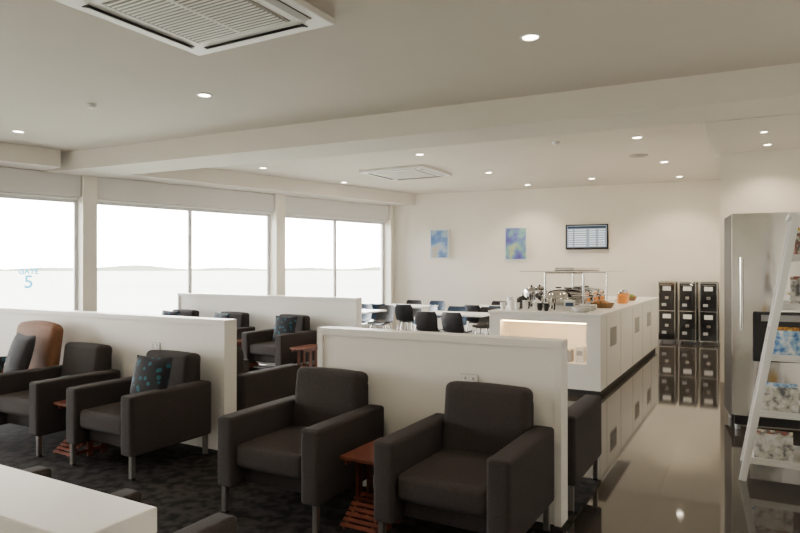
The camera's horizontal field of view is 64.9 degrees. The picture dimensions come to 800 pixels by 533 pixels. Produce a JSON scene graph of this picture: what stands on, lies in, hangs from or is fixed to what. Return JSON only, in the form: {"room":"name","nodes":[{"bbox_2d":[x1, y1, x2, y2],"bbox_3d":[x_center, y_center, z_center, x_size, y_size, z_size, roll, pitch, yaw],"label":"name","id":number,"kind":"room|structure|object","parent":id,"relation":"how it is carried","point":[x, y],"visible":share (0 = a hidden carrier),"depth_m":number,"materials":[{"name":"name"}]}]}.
{"room":"airport terminal","nodes":[
{"label":"airport terminal","id":0,"kind":"room"},
{"bbox_2d":[77,175,96,311],"bbox_3d":[-5.515,0.017,11.059,0.360,3.220,0.240,0,0,44],"label":"window column","id":1,"kind":"structure","parent":0,"point":[87,203],"depth_m":10.93,"materials":[{"name":"paint"}]},
{"bbox_2d":[21,195,383,328],"bbox_3d":[-5.976,-0.124,10.739,0.144,3.500,16.300,0,0,44],"label":"wall window","id":2,"kind":"structure","parent":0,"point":[373,326],"depth_m":16.17,"materials":[{"name":"white metal"}]},
{"bbox_2d":[0,194,77,309],"bbox_3d":[-6.979,0.164,9.691,0.066,2.680,3.760,0,0,44],"label":"window","id":3,"kind":"structure","parent":2,"relation":"attached to","point":[74,201],"depth_m":10.99,"materials":[{"name":"white metal"}]},
{"bbox_2d":[18,269,38,287],"bbox_3d":[-6.198,0.199,10.496,0.002,0.328,0.300,0,0,44],"label":"decal","id":4,"kind":"object","parent":3,"relation":"attached to","point":[26,271],"visible":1,"depth_m":10.49,"materials":[{"name":"blue plastic"}]},
{"bbox_2d":[0,167,80,199],"bbox_3d":[-6.874,-1.378,9.595,0.145,0.427,3.740,0,0,44],"label":"roller blind","id":5,"kind":"object","parent":2,"relation":"attached to","point":[13,181],"visible":0.94,"depth_m":10.43,"materials":[{"name":"fabric"}]},
{"bbox_2d":[97,201,269,294],"bbox_3d":[-4.207,0.171,12.575,0.067,2.680,3.760,0,0,44],"label":"window","id":6,"kind":"structure","parent":2,"relation":"attached to","point":[189,210],"depth_m":12.57,"materials":[{"name":"white metal"}]},
{"bbox_2d":[97,177,273,213],"bbox_3d":[-4.102,-1.371,12.479,0.145,0.427,3.740,0,0,44],"label":"roller blind","id":7,"kind":"object","parent":2,"relation":"attached to","point":[108,189],"visible":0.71,"depth_m":12.22,"materials":[{"name":"fabric"}]},
{"bbox_2d":[285,215,383,325],"bbox_3d":[-1.591,0.177,15.297,0.066,2.680,3.310,0,0,44],"label":"window","id":8,"kind":"structure","parent":2,"relation":"attached to","point":[286,216],"depth_m":15.34,"materials":[{"name":"white metal"}]},
{"bbox_2d":[285,196,387,221],"bbox_3d":[-1.487,-1.364,15.201,0.145,0.427,3.290,0,0,44],"label":"roller blind","id":9,"kind":"object","parent":2,"relation":"attached to","point":[295,206],"visible":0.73,"depth_m":15.02,"materials":[{"name":"fabric"}]},
{"bbox_2d":[269,194,284,295],"bbox_3d":[-2.744,0.024,13.944,0.360,3.220,0.240,0,0,44],"label":"window column","id":10,"kind":"structure","parent":0,"point":[277,218],"depth_m":13.81,"materials":[{"name":"paint"}]},
{"bbox_2d":[384,206,392,329],"bbox_3d":[-0.332,0.030,16.453,0.360,3.220,0.100,0,0,44],"label":"window column","id":11,"kind":"structure","parent":0,"point":[388,226],"depth_m":16.35,"materials":[{"name":"paint"}]},
{"bbox_2d":[0,0,799,193],"bbox_3d":[-1.368,-1.954,8.792,14.511,0.150,17.369,0,0,29],"label":"ceiling","id":12,"kind":"structure","parent":0,"point":[57,59],"depth_m":6.05,"materials":[{"name":"paint"}]},
{"bbox_2d":[86,103,96,108],"bbox_3d":[-3.579,-1.860,7.301,0.110,0.045,0.110,0,0,29],"label":"smoke detector","id":13,"kind":"object","parent":12,"relation":"attached to","point":[89,105],"visible":1,"depth_m":7.27,"materials":[{"name":"white plastic"}]},
{"bbox_2d":[55,0,334,55],"bbox_3d":[-1.454,-1.853,4.554,1.450,0.073,1.350,0,0,29],"label":"air conditioner","id":14,"kind":"object","parent":12,"relation":"attached to","point":[198,27],"depth_m":4.66,"materials":[{"name":"white plastic"}]},
{"bbox_2d":[196,92,212,97],"bbox_3d":[-2.144,-1.877,6.894,0.177,0.012,0.177,0,0,29],"label":"recessed light","id":15,"kind":"object","parent":12,"relation":"in","point":[201,94],"visible":1,"depth_m":6.87,"materials":[{"name":"white plastic"}]},
{"bbox_2d":[0,142,414,205],"bbox_3d":[-5.633,-1.735,10.424,4.845,0.280,15.974,0,0,29],"label":"ceiling soffit","id":16,"kind":"structure","parent":12,"relation":"attached to","point":[18,156],"depth_m":12.50,"materials":[{"name":"white paint"}]},
{"bbox_2d":[359,165,451,180],"bbox_3d":[0.124,-1.833,12.446,1.400,0.073,1.300,0,0,29],"label":"air conditioner","id":17,"kind":"object","parent":12,"relation":"attached to","point":[414,171],"depth_m":12.21,"materials":[{"name":"white plastic"}]},
{"bbox_2d":[47,63,799,177],"bbox_3d":[-0.408,-1.730,8.272,12.028,0.300,1.495,0,0,29],"label":"ceiling beam","id":18,"kind":"structure","parent":12,"relation":"attached to","point":[770,90],"depth_m":7.32,"materials":[{"name":"white paint"}]},
{"bbox_2d":[519,33,540,40],"bbox_3d":[1.070,-1.881,5.163,0.177,0.012,0.177,0,0,29],"label":"recessed light","id":19,"kind":"object","parent":12,"relation":"in","point":[527,36],"visible":1,"depth_m":5.15,"materials":[{"name":"white plastic"}]},
{"bbox_2d":[629,154,648,157],"bbox_3d":[4.017,-1.864,10.597,0.320,0.020,0.320,0,0,29],"label":"ceiling speaker","id":20,"kind":"object","parent":12,"relation":"attached to","point":[633,155],"depth_m":10.54},
{"bbox_2d":[702,113,799,157],"bbox_3d":[4.873,-1.732,7.532,2.100,0.300,2.500,0,0,29],"label":"ceiling bulkhead","id":21,"kind":"object","parent":12,"relation":"attached to","point":[732,135],"depth_m":7.48,"materials":[{"name":"white paint"}]},
{"bbox_2d":[252,329,799,532],"bbox_3d":[-1.363,1.671,8.770,14.190,0.100,16.950,0,0,29],"label":"floor","id":22,"kind":"structure","parent":0,"point":[669,461],"depth_m":5.12,"materials":[{"name":"tile"}]},
{"bbox_2d":[178,293,361,366],"bbox_3d":[-2.292,1.044,10.443,3.850,1.138,0.150,0,0,29],"label":"wall","id":23,"kind":"structure","parent":22,"relation":"on","point":[262,310],"depth_m":10.23,"materials":[{"name":"white paint"}]},
{"bbox_2d":[0,368,601,532],"bbox_3d":[-4.070,1.608,5.905,10.894,0.012,8.900,0,0,29],"label":"floor","id":24,"kind":"structure","parent":22,"relation":"on","point":[181,482],"depth_m":4.53,"materials":[{"name":"black carpet"}]},
{"bbox_2d":[1,320,63,372],"bbox_3d":[-3.841,1.078,6.197,0.732,1.054,0.732,0,0,29],"label":"armchair","id":25,"kind":"object","parent":24,"relation":"on","point":[49,335],"visible":0.17,"depth_m":6.29,"materials":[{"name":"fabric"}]},
{"bbox_2d":[0,356,6,372],"bbox_3d":[-3.888,0.980,5.931,0.300,0.260,0.194,0,0,17],"label":"throw cushion","id":26,"kind":"object","parent":25,"relation":"on","point":[2,358],"visible":0.99,"depth_m":5.93,"materials":[{"name":"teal fabric"}]},
{"bbox_2d":[3,332,35,372],"bbox_3d":[-3.721,0.885,6.146,0.460,0.442,0.188,0,0,39],"label":"throw cushion","id":27,"kind":"object","parent":25,"relation":"on","point":[19,356],"visible":0.81,"depth_m":6.05,"materials":[{"name":"fabric"}]},
{"bbox_2d":[22,465,51,478],"bbox_3d":[-2.155,1.158,2.833,0.667,0.866,0.824,0,0,29],"label":"armchair","id":28,"kind":"object","parent":24,"relation":"on","point":[39,470],"visible":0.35,"depth_m":3.00,"materials":[{"name":"grey fabric"}]},
{"bbox_2d":[0,342,120,456],"bbox_3d":[-3.167,1.165,5.785,0.808,0.866,0.824,0,0,29],"label":"armchair","id":29,"kind":"object","parent":24,"relation":"on","point":[27,397],"visible":0.58,"depth_m":5.62,"materials":[{"name":"grey fabric"}]},
{"bbox_2d":[0,465,156,532],"bbox_3d":[-1.901,1.024,1.901,3.220,1.138,0.170,0,0,29],"label":"wall","id":30,"kind":"structure","parent":24,"relation":"on","point":[29,502],"depth_m":1.18,"materials":[{"name":"white laminate"}]},
{"bbox_2d":[53,400,111,457],"bbox_3d":[-2.686,1.371,5.436,0.260,0.460,0.510,0,0,29],"label":"side table","id":31,"kind":"object","parent":24,"relation":"on","point":[89,448],"visible":0.36,"depth_m":5.31,"materials":[{"name":"brown wood"}]},
{"bbox_2d":[0,306,236,449],"bbox_3d":[-3.359,1.035,6.544,4.320,1.138,0.150,0,0,29],"label":"wall","id":32,"kind":"structure","parent":24,"relation":"on","point":[129,335],"depth_m":5.86,"materials":[{"name":"white paint"}]},
{"bbox_2d":[151,342,159,349],"bbox_3d":[-2.277,0.744,5.857,0.121,0.078,0.014,0,0,29],"label":"power outlet","id":33,"kind":"object","parent":32,"relation":"attached to","point":[154,345],"visible":0.85,"depth_m":5.85,"materials":[{"name":"white plastic"}]},
{"bbox_2d":[66,350,210,480],"bbox_3d":[-2.139,1.164,5.205,0.808,0.866,0.824,0,0,29],"label":"armchair","id":34,"kind":"object","parent":24,"relation":"on","point":[106,412],"visible":0.91,"depth_m":5.01,"materials":[{"name":"grey fabric"}]},
{"bbox_2d":[130,355,172,393],"bbox_3d":[-2.010,0.912,5.067,0.388,0.369,0.174,0,0,29],"label":"throw cushion","id":35,"kind":"object","parent":34,"relation":"on","point":[149,373],"visible":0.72,"depth_m":5.01,"materials":[{"name":"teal fabric"}]},
{"bbox_2d":[110,488,236,532],"bbox_3d":[-1.110,1.156,2.244,0.667,0.866,0.824,0,0,29],"label":"armchair","id":36,"kind":"object","parent":24,"relation":"on","point":[219,522],"visible":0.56,"depth_m":2.39,"materials":[{"name":"grey fabric"}]},
{"bbox_2d":[173,309,198,316],"bbox_3d":[-3.900,1.177,10.697,0.808,0.866,0.824,0,0,29],"label":"armchair","id":37,"kind":"object","parent":24,"relation":"on","point":[183,312],"visible":0.08,"depth_m":10.86,"materials":[{"name":"grey fabric"}]},
{"bbox_2d":[162,310,179,315],"bbox_3d":[-3.894,0.926,10.605,0.388,0.369,0.174,0,0,29],"label":"throw cushion","id":38,"kind":"object","parent":37,"relation":"on","point":[164,312],"visible":0.23,"depth_m":10.58,"materials":[{"name":"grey fabric"}]},
{"bbox_2d":[221,311,254,364],"bbox_3d":[-2.898,1.176,10.132,0.808,0.866,0.824,0,0,29],"label":"armchair","id":39,"kind":"object","parent":24,"relation":"on","point":[242,318],"visible":0.22,"depth_m":10.23,"materials":[{"name":"grey fabric"}]},
{"bbox_2d":[213,312,229,318],"bbox_3d":[-2.866,0.924,10.026,0.388,0.369,0.174,0,0,29],"label":"throw cushion","id":40,"kind":"object","parent":39,"relation":"on","point":[216,315],"visible":0.25,"depth_m":9.99,"materials":[{"name":"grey fabric"}]},
{"bbox_2d":[237,339,259,368],"bbox_3d":[-2.466,1.382,9.880,0.260,0.460,0.510,0,0,29],"label":"side table","id":41,"kind":"object","parent":24,"relation":"on","point":[239,341],"visible":0.19,"depth_m":9.88,"materials":[{"name":"brown wood"}]},
{"bbox_2d":[237,347,299,410],"bbox_3d":[-1.540,1.166,6.125,0.808,0.866,0.824,0,0,29],"label":"armchair","id":42,"kind":"object","parent":24,"relation":"on","point":[254,388],"visible":0.36,"depth_m":5.81,"materials":[{"name":"grey fabric"}]},
{"bbox_2d":[242,314,316,365],"bbox_3d":[-1.817,1.174,9.524,0.808,0.866,0.824,0,0,32],"label":"armchair","id":43,"kind":"object","parent":24,"relation":"on","point":[258,345],"visible":0.69,"depth_m":9.33,"materials":[{"name":"grey fabric"}]},
{"bbox_2d":[272,316,297,340],"bbox_3d":[-1.716,0.923,9.378,0.380,0.369,0.167,0,0,21],"label":"throw cushion","id":44,"kind":"object","parent":43,"relation":"on","point":[283,324],"visible":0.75,"depth_m":9.33,"materials":[{"name":"teal fabric"}]},
{"bbox_2d":[218,367,383,532],"bbox_3d":[-0.642,1.161,4.236,0.808,0.866,0.824,0,0,28],"label":"armchair","id":45,"kind":"object","parent":24,"relation":"on","point":[296,442],"visible":0.8,"depth_m":4.05,"materials":[{"name":"grey fabric"}]},
{"bbox_2d":[290,344,317,367],"bbox_3d":[-1.337,1.380,9.072,0.260,0.460,0.510,0,0,29],"label":"side table","id":46,"kind":"object","parent":24,"relation":"on","point":[309,348],"visible":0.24,"depth_m":9.04,"materials":[{"name":"brown wood"}]},
{"bbox_2d":[340,437,401,532],"bbox_3d":[-0.132,1.368,3.928,0.260,0.460,0.510,0,0,29],"label":"side table","id":47,"kind":"object","parent":24,"relation":"on","point":[364,454],"visible":0.44,"depth_m":3.83,"materials":[{"name":"brown wood"}]},
{"bbox_2d":[318,326,567,526],"bbox_3d":[0.219,1.030,4.368,1.850,1.138,0.150,0,0,29],"label":"wall","id":48,"kind":"structure","parent":24,"relation":"on","point":[409,372],"depth_m":4.25,"materials":[{"name":"white paint"}]},
{"bbox_2d":[461,373,477,381],"bbox_3d":[0.460,0.750,4.155,0.121,0.078,0.014,0,0,29],"label":"power outlet","id":49,"kind":"object","parent":48,"relation":"attached to","point":[464,377],"visible":0.75,"depth_m":4.15,"materials":[{"name":"white plastic"}]},
{"bbox_2d":[374,381,553,532],"bbox_3d":[0.395,1.160,3.651,0.808,0.866,0.824,0,0,29],"label":"armchair","id":50,"kind":"object","parent":24,"relation":"on","point":[481,465],"visible":1,"depth_m":3.49,"materials":[{"name":"grey fabric"}]},
{"bbox_2d":[568,394,600,512],"bbox_3d":[0.971,1.162,4.572,0.808,0.866,0.824,0,0,29],"label":"armchair","id":51,"kind":"object","parent":24,"relation":"on","point":[584,415],"visible":0.23,"depth_m":4.24,"materials":[{"name":"grey fabric"}]},
{"bbox_2d":[362,304,372,327],"bbox_3d":[-0.868,1.223,13.491,0.440,0.826,0.478,0,0,43],"label":"dining chair","id":52,"kind":"object","parent":22,"relation":"on","point":[365,317],"visible":0.32,"depth_m":13.59,"materials":[{"name":"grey plastic"}]},
{"bbox_2d":[362,309,386,313],"bbox_3d":[-0.982,1.256,12.717,1.200,0.750,0.800,0,0,29],"label":"dining table","id":53,"kind":"object","parent":22,"relation":"on","point":[364,311],"visible":0.16,"depth_m":12.59,"materials":[{"name":"white laminate"}]},
{"bbox_2d":[367,305,393,328],"bbox_3d":[-0.390,1.222,13.121,0.440,0.826,0.478,0,0,29],"label":"dining chair","id":54,"kind":"object","parent":22,"relation":"on","point":[383,318],"visible":0.84,"depth_m":13.26,"materials":[{"name":"black plastic"}]},
{"bbox_2d":[371,304,391,328],"bbox_3d":[-0.421,1.224,13.913,0.440,0.826,0.478,0,0,19],"label":"dining chair","id":55,"kind":"object","parent":22,"relation":"on","point":[375,306],"visible":0.2,"depth_m":13.74,"materials":[{"name":"blue plastic"}]},
{"bbox_2d":[395,304,418,330],"bbox_3d":[0.160,1.223,13.662,0.440,0.826,0.478,0,0,26],"label":"dining chair","id":56,"kind":"object","parent":22,"relation":"on","point":[404,313],"visible":0.72,"depth_m":13.48,"materials":[{"name":"black plastic"}]},
{"bbox_2d":[400,300,421,330],"bbox_3d":[0.263,1.227,15.114,0.440,0.826,0.478,0,0,24],"label":"dining chair","id":57,"kind":"object","parent":22,"relation":"on","point":[419,302],"visible":0.3,"depth_m":15.27,"materials":[{"name":"black plastic"}]},
{"bbox_2d":[385,304,438,329],"bbox_3d":[0.174,1.260,14.361,1.200,0.750,0.800,0,0,29],"label":"dining table","id":58,"kind":"object","parent":22,"relation":"on","point":[394,305],"visible":0.24,"depth_m":14.27,"materials":[{"name":"white laminate"}]},
{"bbox_2d":[412,305,437,330],"bbox_3d":[0.529,1.222,13.140,0.478,0.826,0.440,0,0,-20],"label":"dining chair","id":59,"kind":"object","parent":22,"relation":"on","point":[432,307],"visible":0.16,"depth_m":13.24,"materials":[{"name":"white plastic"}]},
{"bbox_2d":[415,311,442,331],"bbox_3d":[0.537,1.218,11.475,0.440,0.826,0.478,0,0,21],"label":"dining chair","id":60,"kind":"object","parent":22,"relation":"on","point":[425,321],"visible":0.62,"depth_m":11.29,"materials":[{"name":"black plastic"}]},
{"bbox_2d":[429,301,444,331],"bbox_3d":[0.795,1.226,14.800,0.440,0.826,0.478,0,0,28],"label":"dining chair","id":61,"kind":"object","parent":22,"relation":"on","point":[441,307],"visible":0.3,"depth_m":14.94,"materials":[{"name":"blue plastic"}]},
{"bbox_2d":[441,312,472,333],"bbox_3d":[1.011,1.217,11.223,0.440,0.826,0.478,0,0,33],"label":"dining chair","id":62,"kind":"object","parent":22,"relation":"on","point":[451,322],"visible":0.67,"depth_m":11.05,"materials":[{"name":"black plastic"}]},
{"bbox_2d":[447,306,466,330],"bbox_3d":[1.104,1.221,12.603,0.440,0.826,0.478,0,0,18],"label":"dining chair","id":63,"kind":"object","parent":22,"relation":"on","point":[450,308],"visible":0.23,"depth_m":12.78,"materials":[{"name":"blue plastic"}]},
{"bbox_2d":[429,311,489,316],"bbox_3d":[1.082,1.254,11.899,1.300,0.750,0.800,0,0,29],"label":"dining table","id":64,"kind":"object","parent":22,"relation":"on","point":[439,313],"visible":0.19,"depth_m":11.76,"materials":[{"name":"white laminate"}]},
{"bbox_2d":[465,305,488,334],"bbox_3d":[1.641,1.223,13.447,0.440,0.826,0.478,0,0,37],"label":"dining chair","id":65,"kind":"object","parent":22,"relation":"on","point":[470,308],"visible":0.48,"depth_m":13.29,"materials":[{"name":"black plastic"}]},
{"bbox_2d":[472,307,497,333],"bbox_3d":[1.695,1.220,12.387,0.440,0.826,0.478,0,0,28],"label":"dining chair","id":66,"kind":"object","parent":22,"relation":"on","point":[484,322],"visible":0.51,"depth_m":12.56,"materials":[{"name":"black plastic"}]},
{"bbox_2d":[485,301,506,334],"bbox_3d":[2.262,1.226,14.652,0.440,0.826,0.478,0,0,27],"label":"dining chair","id":67,"kind":"object","parent":22,"relation":"on","point":[493,302],"visible":0.06,"depth_m":14.87,"materials":[{"name":"black plastic"}]},
{"bbox_2d":[488,296,658,395],"bbox_3d":[3.122,1.110,10.376,1.480,1.030,5.280,0,0,29],"label":"counter","id":68,"kind":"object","parent":22,"relation":"on","point":[616,339],"depth_m":8.38,"materials":[{"name":"white laminate"}]},
{"bbox_2d":[500,302,505,309],"bbox_3d":[1.412,0.540,8.615,0.082,0.100,0.082,0,0,29],"label":"cups","id":69,"kind":"object","parent":68,"relation":"on","point":[503,304],"visible":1,"depth_m":8.59,"materials":[{"name":"white ceramic"}]},
{"bbox_2d":[507,297,512,308],"bbox_3d":[1.537,0.508,8.797,0.082,0.164,0.082,0,0,29],"label":"cups","id":70,"kind":"object","parent":68,"relation":"on","point":[508,298],"visible":0.47,"depth_m":8.77,"materials":[{"name":"white paper"}]},
{"bbox_2d":[509,300,514,309],"bbox_3d":[1.538,0.524,8.636,0.082,0.132,0.082,0,0,29],"label":"cups","id":71,"kind":"object","parent":68,"relation":"on","point":[511,302],"visible":0.93,"depth_m":8.61,"materials":[{"name":"white paper"}]},
{"bbox_2d":[514,303,519,309],"bbox_3d":[1.586,0.540,8.517,0.082,0.100,0.082,0,0,29],"label":"cups","id":72,"kind":"object","parent":68,"relation":"on","point":[516,305],"visible":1,"depth_m":8.49,"materials":[{"name":"white ceramic"}]},
{"bbox_2d":[517,294,530,307],"bbox_3d":[1.757,0.493,9.012,0.167,0.196,0.183,0,0,-21],"label":"pot","id":73,"kind":"object","parent":68,"relation":"on","point":[521,296],"visible":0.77,"depth_m":8.96,"materials":[{"name":"black metal"}]},
{"bbox_2d":[522,300,528,309],"bbox_3d":[1.698,0.524,8.512,0.082,0.132,0.082,0,0,29],"label":"cups","id":74,"kind":"object","parent":68,"relation":"on","point":[525,302],"visible":1,"depth_m":8.48,"materials":[{"name":"white paper"}]},
{"bbox_2d":[522,285,541,306],"bbox_3d":[1.962,0.433,9.392,0.237,0.318,0.232,0,0,-17],"label":"urn","id":75,"kind":"object","parent":68,"relation":"on","point":[529,292],"visible":0.7,"depth_m":9.30,"materials":[{"name":"silver metal"}]},
{"bbox_2d":[533,297,541,309],"bbox_3d":[1.889,0.507,8.625,0.126,0.166,0.153,0,0,-27],"label":"jar","id":76,"kind":"object","parent":68,"relation":"on","point":[536,301],"visible":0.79,"depth_m":8.60,"materials":[{"name":"white ceramic"}]},
{"bbox_2d":[533,292,543,302],"bbox_3d":[1.953,0.473,8.899,0.115,0.236,0.145,0,0,-28],"label":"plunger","id":77,"kind":"object","parent":68,"relation":"on","point":[535,296],"visible":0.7,"depth_m":8.87,"materials":[{"name":"silver metal"}]},
{"bbox_2d":[537,303,542,310],"bbox_3d":[1.872,0.540,8.414,0.082,0.100,0.082,0,0,29],"label":"cups","id":78,"kind":"object","parent":68,"relation":"on","point":[539,305],"visible":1,"depth_m":8.38,"materials":[{"name":"black ceramic"}]},
{"bbox_2d":[536,284,546,302],"bbox_3d":[2.158,0.434,9.740,0.237,0.318,0.232,0,0,-17],"label":"urn","id":79,"kind":"object","parent":68,"relation":"on","point":[541,288],"visible":0.32,"depth_m":9.65,"materials":[{"name":"silver metal"}]},
{"bbox_2d":[543,303,548,310],"bbox_3d":[1.935,0.539,8.321,0.082,0.100,0.082,0,0,29],"label":"cups","id":80,"kind":"object","parent":68,"relation":"on","point":[545,305],"visible":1,"depth_m":8.29,"materials":[{"name":"black ceramic"}]},
{"bbox_2d":[544,287,572,309],"bbox_3d":[2.184,0.436,8.662,0.400,0.312,0.400,0,0,29],"label":"chafing dish","id":81,"kind":"object","parent":68,"relation":"on","point":[554,297],"visible":0.9,"depth_m":8.53,"materials":[{"name":"silver metal"}]},
{"bbox_2d":[547,287,590,306],"bbox_3d":[2.467,0.449,9.226,0.580,0.286,0.380,0,0,29],"label":"chafing dish","id":82,"kind":"object","parent":68,"relation":"on","point":[577,295],"visible":0.43,"depth_m":9.02,"materials":[{"name":"silver metal"}]},
{"bbox_2d":[564,300,574,310],"bbox_3d":[2.233,0.516,8.280,0.140,0.152,0.058,0,0,29],"label":"menu card","id":83,"kind":"object","parent":68,"relation":"on","point":[568,304],"visible":0.9,"depth_m":8.27,"materials":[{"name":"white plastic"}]},
{"bbox_2d":[520,268,627,303],"bbox_3d":[2.764,0.306,9.691,1.200,0.575,2.100,0,0,29],"label":"sneeze guard","id":84,"kind":"object","parent":68,"relation":"on","point":[572,271],"visible":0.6,"depth_m":9.22,"materials":[{"name":"silver metal"}]},
{"bbox_2d":[568,346,585,362],"bbox_3d":[2.178,1.119,8.089,0.390,0.200,0.142,0,0,29],"label":"boxes","id":85,"kind":"object","parent":68,"relation":"on","point":[580,350],"visible":0.5,"depth_m":7.98,"materials":[{"name":"white cardboard"}]},
{"bbox_2d":[572,307,590,311],"bbox_3d":[2.351,0.559,8.143,0.240,0.060,0.240,0,0,29],"label":"plate stack","id":86,"kind":"object","parent":68,"relation":"on","point":[576,309],"visible":1,"depth_m":8.06,"materials":[{"name":"white ceramic"}]},
{"bbox_2d":[572,286,598,304],"bbox_3d":[2.737,0.450,9.705,0.580,0.286,0.380,0,0,29],"label":"chafing dish","id":87,"kind":"object","parent":68,"relation":"on","point":[593,293],"visible":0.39,"depth_m":9.54,"materials":[{"name":"silver metal"}]},
{"bbox_2d":[579,304,596,310],"bbox_3d":[2.523,0.551,8.448,0.240,0.078,0.240,0,0,29],"label":"plate stack","id":88,"kind":"object","parent":68,"relation":"on","point":[593,306],"visible":0.62,"depth_m":8.36,"materials":[{"name":"white ceramic"}]},
{"bbox_2d":[581,286,605,299],"bbox_3d":[2.983,0.451,10.141,0.580,0.286,0.380,0,0,29],"label":"chafing dish","id":89,"kind":"object","parent":68,"relation":"on","point":[600,292],"visible":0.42,"depth_m":9.97,"materials":[{"name":"silver metal"}]},
{"bbox_2d":[591,299,613,307],"bbox_3d":[2.910,0.528,9.034,0.330,0.126,0.330,0,0,29],"label":"bread basket","id":90,"kind":"object","parent":68,"relation":"on","point":[602,303],"visible":0.99,"depth_m":8.92,"materials":[{"name":"wicker"}]},
{"bbox_2d":[614,291,627,303],"bbox_3d":[3.561,0.494,10.097,0.183,0.200,0.169,0,0,-11],"label":"dispenser","id":91,"kind":"object","parent":68,"relation":"on","point":[622,297],"visible":1,"depth_m":10.04,"materials":[{"name":"orange plastic"}]},
{"bbox_2d":[629,294,636,300],"bbox_3d":[3.996,0.532,11.062,0.330,0.129,0.330,0,0,29],"label":"fruit bowl","id":92,"kind":"object","parent":68,"relation":"on","point":[632,297],"visible":0.41,"depth_m":10.96,"materials":[{"name":"food"}]},
{"bbox_2d":[658,281,677,342],"bbox_3d":[5.792,0.976,13.597,0.345,1.315,0.458,0,0,29],"label":"filing cabinet","id":93,"kind":"object","parent":22,"relation":"on","point":[667,290],"visible":1,"depth_m":13.43,"materials":[{"name":"black metal"}]},
{"bbox_2d":[678,281,697,343],"bbox_3d":[6.140,0.975,13.400,0.345,1.315,0.458,0,0,29],"label":"filing cabinet","id":94,"kind":"object","parent":22,"relation":"on","point":[687,290],"visible":1,"depth_m":13.22,"materials":[{"name":"black metal"}]},
{"bbox_2d":[699,281,718,344],"bbox_3d":[6.489,0.975,13.204,0.345,1.315,0.458,0,0,29],"label":"filing cabinet","id":95,"kind":"object","parent":22,"relation":"on","point":[708,290],"visible":1,"depth_m":13.03,"materials":[{"name":"black metal"}]},
{"bbox_2d":[724,212,799,428],"bbox_3d":[3.754,0.545,6.327,0.800,2.140,0.794,0,0,21],"label":"refrigerator","id":96,"kind":"object","parent":22,"relation":"on","point":[753,242],"visible":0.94,"depth_m":6.11,"materials":[{"name":"silver metal"}]},
{"bbox_2d":[739,212,799,480],"bbox_3d":[3.047,0.611,4.795,0.808,2.009,0.600,0,0,29],"label":"magazine rack","id":97,"kind":"object","parent":22,"relation":"on","point":[747,458],"visible":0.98,"depth_m":4.65,"materials":[{"name":"white metal"}]},
{"bbox_2d":[753,429,794,461],"bbox_3d":[3.045,1.347,4.784,0.644,0.229,0.447,0,0,29],"label":"magazine stack","id":98,"kind":"object","parent":97,"relation":"in","point":[768,444],"visible":0.76,"depth_m":4.69,"materials":[{"name":"paper"}]},
{"bbox_2d":[761,382,799,412],"bbox_3d":[3.043,0.987,4.783,0.579,0.229,0.441,0,0,29],"label":"magazine stack","id":99,"kind":"object","parent":97,"relation":"in","point":[780,397],"visible":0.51,"depth_m":4.67,"materials":[{"name":"paper"}]},
{"bbox_2d":[766,327,799,355],"bbox_3d":[3.043,0.567,4.784,0.450,0.229,0.441,0,0,29],"label":"magazine stack","id":100,"kind":"object","parent":97,"relation":"in","point":[787,341],"visible":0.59,"depth_m":4.65,"materials":[{"name":"blue paper"}]},
{"bbox_2d":[786,276,799,303],"bbox_3d":[3.044,0.187,4.783,0.176,0.229,0.438,0,0,29],"label":"magazine stack","id":101,"kind":"object","parent":97,"relation":"in","point":[794,293],"visible":0.84,"depth_m":4.63,"materials":[{"name":"paper"}]},
{"bbox_2d":[793,228,799,253],"bbox_3d":[3.038,-0.173,4.786,0.117,0.229,0.437,0,0,29],"label":"magazine stack","id":102,"kind":"object","parent":97,"relation":"in","point":[796,250],"visible":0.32,"depth_m":4.62,"materials":[{"name":"paper"}]},
{"bbox_2d":[380,180,719,337],"bbox_3d":[4.347,-0.114,14.693,10.452,3.500,0.198,0,0,22],"label":"wall","id":103,"kind":"structure","parent":0,"point":[665,231],"depth_m":14.87,"materials":[{"name":"paint"}]},
{"bbox_2d":[430,229,448,258],"bbox_3d":[0.997,-0.571,15.925,0.520,0.760,0.034,0,0,22],"label":"framed picture","id":104,"kind":"object","parent":103,"relation":"attached to","point":[439,238],"visible":1,"depth_m":15.91,"materials":[{"name":"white paper"}]},
{"bbox_2d":[504,226,527,260],"bbox_3d":[2.797,-0.553,15.188,0.560,0.820,0.034,0,0,22],"label":"framed picture","id":105,"kind":"object","parent":103,"relation":"attached to","point":[515,238],"visible":1,"depth_m":15.16,"materials":[{"name":"white paper"}]},
{"bbox_2d":[393,326,719,341],"bbox_3d":[3.365,1.587,14.962,8.034,0.100,0.015,0,0,22],"label":"baseboard","id":106,"kind":"structure","parent":103,"relation":"attached to","point":[394,327],"depth_m":15.63,"materials":[{"name":"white laminate"}]},
{"bbox_2d":[566,224,607,249],"bbox_3d":[4.319,-0.684,14.541,0.950,0.580,0.092,0,0,22],"label":"screen","id":107,"kind":"object","parent":103,"relation":"attached to","point":[580,236],"visible":1,"depth_m":14.50,"materials":[{"name":"black plastic"}]},
{"bbox_2d":[720,148,799,381],"bbox_3d":[6.663,-0.124,10.623,2.020,3.500,5.250,0,0,29],"label":"wall","id":108,"kind":"structure","parent":0,"point":[768,181],"depth_m":8.63,"materials":[{"name":"paint"}]},
{"label":"outside","id":109,"kind":"structure","parent":0,"visible":0},
{"bbox_2d":[0,271,379,323],"bbox_3d":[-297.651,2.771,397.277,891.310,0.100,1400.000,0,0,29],"label":"apron","id":110,"kind":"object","parent":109,"point":[135,292],"depth_m":56.56,"materials":[{"name":"concrete"}]},
{"bbox_2d":[0,265,379,270],"bbox_3d":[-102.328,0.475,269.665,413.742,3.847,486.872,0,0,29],"label":"tree","id":111,"kind":"object","parent":110,"relation":"on","point":[126,267],"visible":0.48,"depth_m":393.30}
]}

